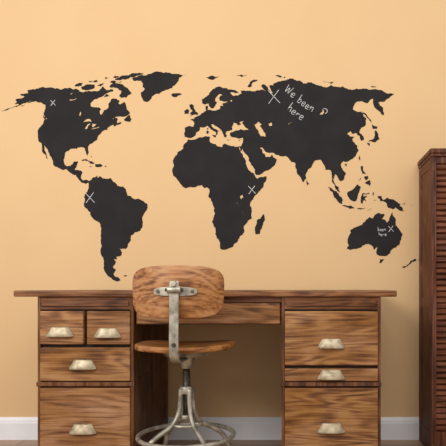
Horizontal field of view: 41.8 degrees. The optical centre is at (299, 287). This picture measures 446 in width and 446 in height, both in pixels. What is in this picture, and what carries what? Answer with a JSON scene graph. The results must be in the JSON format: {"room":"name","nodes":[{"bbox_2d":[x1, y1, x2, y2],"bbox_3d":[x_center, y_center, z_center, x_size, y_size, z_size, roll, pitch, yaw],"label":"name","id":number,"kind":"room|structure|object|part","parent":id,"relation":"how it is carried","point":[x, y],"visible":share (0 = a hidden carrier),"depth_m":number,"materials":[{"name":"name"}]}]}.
{"room":"home office","nodes":[
{"label":"home office","id":0,"kind":"room"},
{"bbox_2d":[0,440,423,445],"bbox_3d":[-0.500,0.835,0.760,7.000,0.120,4.620,0,0,0],"label":"floor","id":1,"kind":"structure","parent":0,"point":[2,442],"depth_m":2.88,"materials":[{"name":"brown wood"}]},
{"bbox_2d":[132,265,235,445],"bbox_3d":[-0.452,0.347,2.268,0.392,0.858,0.437,0,0,0],"label":"swivel chair","id":2,"kind":"object","parent":1,"relation":"on","point":[173,293],"visible":1,"depth_m":2.11,"materials":[{"name":"brown wood"}]},
{"bbox_3d":[-0.549,0.582,2.214,0.216,0.365,0.019,0,0,-38],"label":"leg","id":3,"kind":"part","parent":2,"relation":"part of","materials":[{"name":"paint"}]},
{"bbox_3d":[-0.528,0.582,2.387,0.019,0.365,0.216,0,0,-38],"label":"leg","id":4,"kind":"part","parent":2,"relation":"part of","materials":[{"name":"paint"}]},
{"bbox_3d":[-0.452,0.013,2.081,0.158,0.034,0.015,0,0,0],"label":"bracket plate","id":5,"kind":"part","parent":2,"relation":"part of","materials":[{"name":"paint"}]},
{"bbox_3d":[-0.452,0.015,2.111,0.341,0.194,0.066,0,0,0],"label":"backrest","id":6,"kind":"part","parent":2,"relation":"part of","materials":[{"name":"brown wood"}]},
{"bbox_3d":[-0.452,0.234,2.290,0.385,0.038,0.370,0,0,0],"label":"seat","id":7,"kind":"part","parent":2,"relation":"part of","materials":[{"name":"brown wood"}]},
{"bbox_3d":[-0.452,0.257,2.290,0.197,0.024,0.197,0,0,0],"label":"seat mount plate","id":8,"kind":"part","parent":2,"relation":"part of","materials":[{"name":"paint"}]},
{"bbox_3d":[-0.376,0.582,2.193,0.019,0.365,0.217,0,0,-38],"label":"leg","id":9,"kind":"part","parent":2,"relation":"part of","materials":[{"name":"paint"}]},
{"bbox_3d":[-0.355,0.582,2.366,0.216,0.365,0.019,0,0,-38],"label":"leg","id":10,"kind":"part","parent":2,"relation":"part of","materials":[{"name":"paint"}]},
{"bbox_2d":[14,290,396,445],"bbox_3d":[-0.378,0.393,2.594,1.528,0.765,0.652,0,0,0],"label":"wooden desk","id":11,"kind":"object","parent":1,"relation":"on","point":[95,389],"visible":0.91,"depth_m":2.29,"materials":[{"name":"brown wood"}]},
{"bbox_3d":[-0.956,0.174,2.279,0.109,0.038,0.022,0,0,0],"label":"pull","id":12,"kind":"part","parent":11,"relation":"part of","materials":[{"name":"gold metal"}]},
{"bbox_3d":[-0.950,0.158,2.420,0.174,0.133,0.260,0,0,0],"label":"drawer","id":13,"kind":"part","parent":11,"relation":"part of","materials":[{"name":"brown wood"}]},
{"bbox_3d":[-0.864,0.560,2.279,0.109,0.038,0.022,0,0,0],"label":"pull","id":14,"kind":"part","parent":11,"relation":"part of","materials":[{"name":"gold metal"}]},
{"bbox_3d":[-0.864,0.304,2.279,0.109,0.038,0.022,0,0,0],"label":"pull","id":15,"kind":"part","parent":11,"relation":"part of","materials":[{"name":"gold metal"}]},
{"bbox_3d":[-0.857,0.535,2.420,0.360,0.271,0.260,0,0,0],"label":"drawer","id":16,"kind":"part","parent":11,"relation":"part of","materials":[{"name":"brown wood"}]},
{"bbox_3d":[-0.857,0.304,2.420,0.360,0.134,0.260,0,0,0],"label":"drawer","id":17,"kind":"part","parent":11,"relation":"part of","materials":[{"name":"brown wood"}]},
{"bbox_3d":[-0.857,0.384,2.311,0.390,0.016,0.038,0,0,0],"label":"waist rail","id":18,"kind":"part","parent":11,"relation":"part of","materials":[{"name":"brown wood"}]},
{"bbox_3d":[-0.857,0.061,2.309,0.362,0.050,0.021,0,0,0],"label":"rail","id":19,"kind":"part","parent":11,"relation":"part of","materials":[{"name":"brown wood"}]},
{"bbox_3d":[-0.766,0.178,2.279,0.109,0.038,0.022,0,0,0],"label":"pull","id":20,"kind":"part","parent":11,"relation":"part of","materials":[{"name":"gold metal"}]},
{"bbox_3d":[-0.763,0.158,2.420,0.173,0.133,0.260,0,0,0],"label":"drawer","id":21,"kind":"part","parent":11,"relation":"part of","materials":[{"name":"brown wood"}]},
{"bbox_3d":[-0.674,0.355,2.599,0.008,0.639,0.578,0,0,0],"label":"panel","id":22,"kind":"part","parent":11,"relation":"part of","materials":[{"name":"brown wood"}]},
{"bbox_3d":[-0.672,0.670,2.600,0.010,0.050,0.480,0,0,0],"label":"rail","id":23,"kind":"part","parent":11,"relation":"part of","materials":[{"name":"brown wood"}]},
{"bbox_3d":[-0.672,0.385,2.600,0.010,0.030,0.480,0,0,0],"label":"rail","id":24,"kind":"part","parent":11,"relation":"part of","materials":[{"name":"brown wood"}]},
{"bbox_3d":[-0.369,0.102,2.531,0.578,0.084,0.438,0,0,0],"label":"drawer","id":25,"kind":"part","parent":11,"relation":"part of","materials":[{"name":"brown wood"}]},
{"bbox_3d":[0.125,0.384,2.311,0.402,0.016,0.038,0,0,0],"label":"waist rail","id":26,"kind":"part","parent":11,"relation":"part of","materials":[{"name":"brown wood"}]},
{"bbox_3d":[0.124,0.556,2.279,0.109,0.038,0.022,0,0,0],"label":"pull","id":27,"kind":"part","parent":11,"relation":"part of","materials":[{"name":"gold metal"}]},
{"bbox_3d":[0.124,0.344,2.279,0.109,0.038,0.022,0,0,0],"label":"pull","id":28,"kind":"part","parent":11,"relation":"part of","materials":[{"name":"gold metal"}]},
{"bbox_3d":[0.124,0.220,2.279,0.109,0.038,0.022,0,0,0],"label":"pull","id":29,"kind":"part","parent":11,"relation":"part of","materials":[{"name":"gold metal"}]},
{"bbox_3d":[0.125,0.061,2.309,0.374,0.050,0.021,0,0,0],"label":"rail","id":30,"kind":"part","parent":11,"relation":"part of","materials":[{"name":"brown wood"}]},
{"bbox_3d":[0.125,0.535,2.420,0.372,0.271,0.260,0,0,0],"label":"drawer","id":31,"kind":"part","parent":11,"relation":"part of","materials":[{"name":"brown wood"}]},
{"bbox_3d":[0.125,0.347,2.420,0.372,0.051,0.260,0,0,0],"label":"drawer","id":32,"kind":"part","parent":11,"relation":"part of","materials":[{"name":"brown wood"}]},
{"bbox_3d":[0.125,0.200,2.420,0.372,0.216,0.260,0,0,0],"label":"drawer","id":33,"kind":"part","parent":11,"relation":"part of","materials":[{"name":"brown wood"}]},
{"bbox_2d":[417,148,445,445],"bbox_3d":[0.859,0.067,2.785,0.522,1.417,0.294,0,0,0],"label":"cabinet","id":34,"kind":"object","parent":1,"relation":"on","point":[432,166],"visible":1,"depth_m":2.66,"materials":[{"name":"brown wood"}]},
{"bbox_3d":[0.618,-0.590,2.791,0.020,0.060,0.182,0,0,0],"label":"rail","id":35,"kind":"part","parent":34,"relation":"part of","materials":[{"name":"brown wood"}]},
{"bbox_3d":[0.618,0.070,2.791,0.020,0.050,0.182,0,0,0],"label":"rail","id":36,"kind":"part","parent":34,"relation":"part of","materials":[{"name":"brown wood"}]},
{"bbox_3d":[0.618,0.725,2.791,0.020,0.100,0.182,0,0,0],"label":"rail","id":37,"kind":"part","parent":34,"relation":"part of","materials":[{"name":"brown wood"}]},
{"bbox_3d":[0.620,0.077,2.796,0.017,1.395,0.272,0,0,0],"label":"panel","id":38,"kind":"part","parent":34,"relation":"part of","materials":[{"name":"brown wood"}]},
{"bbox_3d":[0.859,-0.631,2.785,0.522,0.022,0.294,0,0,0],"label":"crown","id":39,"kind":"part","parent":34,"relation":"part of","materials":[{"name":"brown wood"}]},
{"bbox_3d":[0.859,-0.591,2.667,0.462,0.031,0.026,0,0,0],"label":"head rail","id":40,"kind":"part","parent":34,"relation":"part of","materials":[{"name":"brown wood"}]},
{"bbox_2d":[0,0,445,416],"bbox_3d":[-0.500,-0.715,3.010,7.000,3.020,0.120,0,0,0],"label":"wall","id":41,"kind":"structure","parent":0,"point":[49,240],"depth_m":2.95,"materials":[{"name":"paint"}]},
{"bbox_2d":[0,417,418,439],"bbox_3d":[-0.500,0.719,2.942,7.000,0.113,0.016,0,0,0],"label":"baseboard","id":42,"kind":"structure","parent":41,"relation":"attached to","point":[11,428],"depth_m":2.93,"materials":[{"name":"white paint"}]},
{"bbox_2d":[3,71,418,280],"bbox_3d":[-0.456,-0.572,2.949,2.208,1.077,0.002,0,0,0],"label":"wall decal","id":43,"kind":"object","parent":41,"relation":"attached to","point":[311,136],"visible":1,"depth_m":2.95,"materials":[{"name":"plastic"}]}
]}

